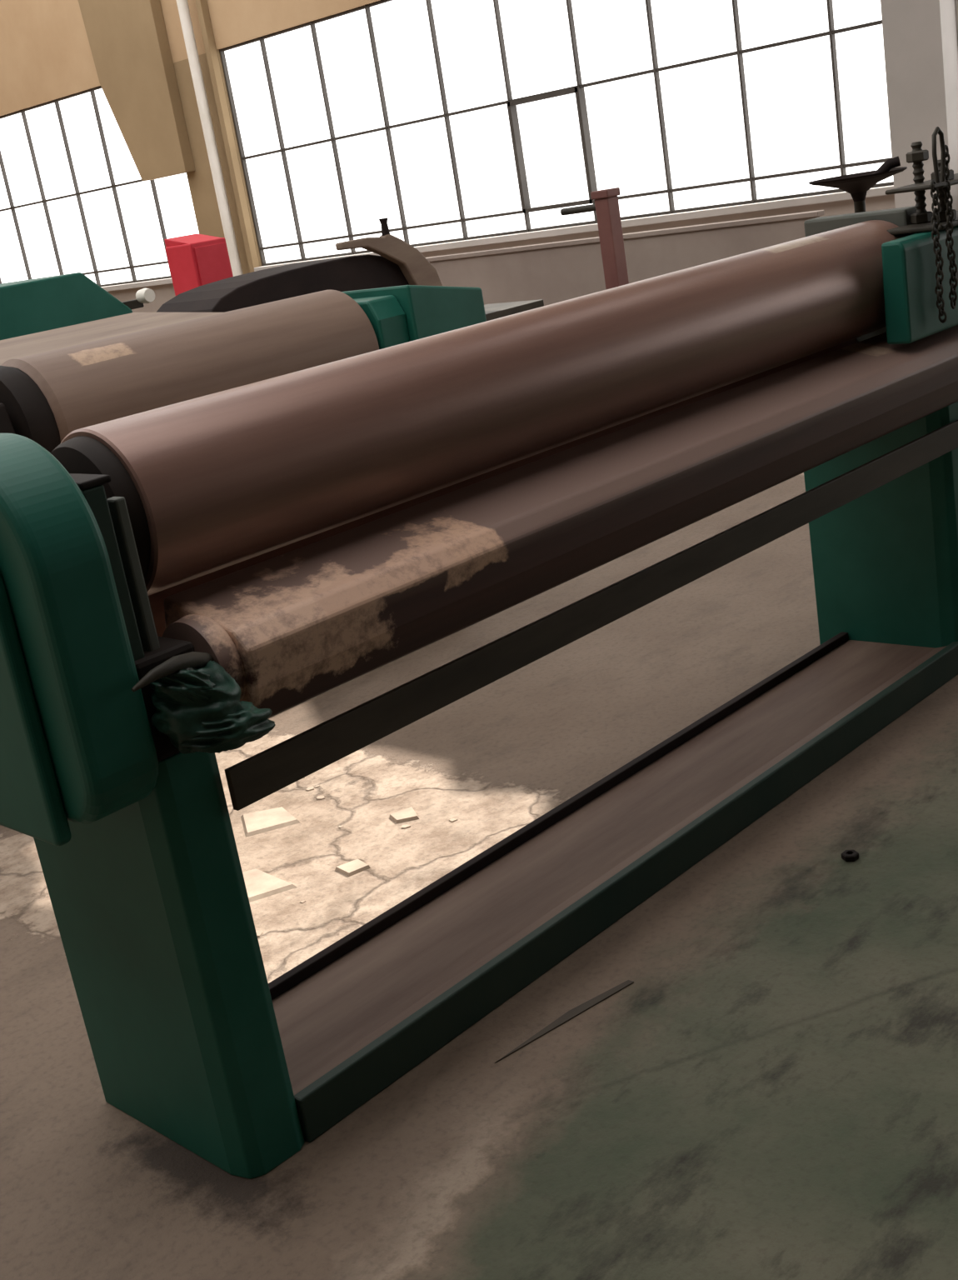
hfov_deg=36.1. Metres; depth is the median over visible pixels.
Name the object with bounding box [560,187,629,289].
post
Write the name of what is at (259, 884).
rubble
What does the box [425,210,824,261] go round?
rail
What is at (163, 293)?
wall
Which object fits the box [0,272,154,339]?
machine
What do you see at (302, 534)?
machine
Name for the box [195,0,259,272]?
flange
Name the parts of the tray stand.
dish, spout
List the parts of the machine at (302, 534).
guide post, guide post, leg, clamp lever, rail, head plate, leg, adjuster chain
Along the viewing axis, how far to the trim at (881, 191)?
10.72 m
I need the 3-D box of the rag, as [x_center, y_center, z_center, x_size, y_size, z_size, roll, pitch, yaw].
[-0.436,0.100,2.348,0.137,0.165,0.184,8,24,44]
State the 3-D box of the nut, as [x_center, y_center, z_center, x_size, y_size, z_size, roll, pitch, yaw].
[0.848,0.492,3.359,0.035,0.015,0.040,8,24,44]
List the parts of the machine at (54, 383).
frame, frame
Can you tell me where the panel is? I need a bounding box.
[429,215,819,305]
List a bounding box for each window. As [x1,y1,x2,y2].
[0,85,171,286]
[219,0,894,265]
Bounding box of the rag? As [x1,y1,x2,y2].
[150,660,275,754]
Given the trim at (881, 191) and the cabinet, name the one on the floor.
the cabinet
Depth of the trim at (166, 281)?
15.43 m
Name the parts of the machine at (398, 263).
feed arm knob, feed arm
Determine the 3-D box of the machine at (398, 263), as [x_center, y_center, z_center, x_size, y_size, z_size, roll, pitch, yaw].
[-0.649,-1.713,8.720,0.670,1.470,2.700,8,24,44]
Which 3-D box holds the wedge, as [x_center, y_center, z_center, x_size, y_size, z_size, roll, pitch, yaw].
[0.166,0.752,2.918,0.364,0.003,0.025,-21,21,-32]
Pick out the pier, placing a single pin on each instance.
(921, 37)
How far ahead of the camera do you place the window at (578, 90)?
11.47 m
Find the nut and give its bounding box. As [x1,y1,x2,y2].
[841,850,859,861]
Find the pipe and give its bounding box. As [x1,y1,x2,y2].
[176,0,243,276]
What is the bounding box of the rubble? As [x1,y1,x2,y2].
[27,776,457,937]
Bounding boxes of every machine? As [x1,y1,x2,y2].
[0,126,957,1179]
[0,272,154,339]
[0,285,486,452]
[155,217,544,320]
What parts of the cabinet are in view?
door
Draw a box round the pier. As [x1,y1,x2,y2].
[880,0,957,213]
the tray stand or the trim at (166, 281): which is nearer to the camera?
the tray stand
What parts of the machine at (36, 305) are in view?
gauge arm, gauge knob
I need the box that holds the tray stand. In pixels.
[809,156,907,213]
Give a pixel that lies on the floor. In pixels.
(772, 1093)
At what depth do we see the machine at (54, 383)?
4.85 m
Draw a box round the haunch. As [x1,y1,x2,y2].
[78,0,194,180]
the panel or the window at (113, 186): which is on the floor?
the panel
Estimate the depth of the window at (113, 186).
15.82 m
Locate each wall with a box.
[0,0,380,274]
[108,194,895,312]
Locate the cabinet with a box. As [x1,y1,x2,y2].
[164,233,233,295]
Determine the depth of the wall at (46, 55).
14.30 m
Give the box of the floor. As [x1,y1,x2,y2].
[0,472,957,1279]
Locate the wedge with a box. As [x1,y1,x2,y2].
[495,980,634,1063]
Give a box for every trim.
[100,277,172,291]
[254,185,894,271]
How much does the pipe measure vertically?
5.600 m
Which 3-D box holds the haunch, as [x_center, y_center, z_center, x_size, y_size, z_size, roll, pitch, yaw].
[-3.536,-6.251,14.181,1.300,3.500,0.118,8,24,44]

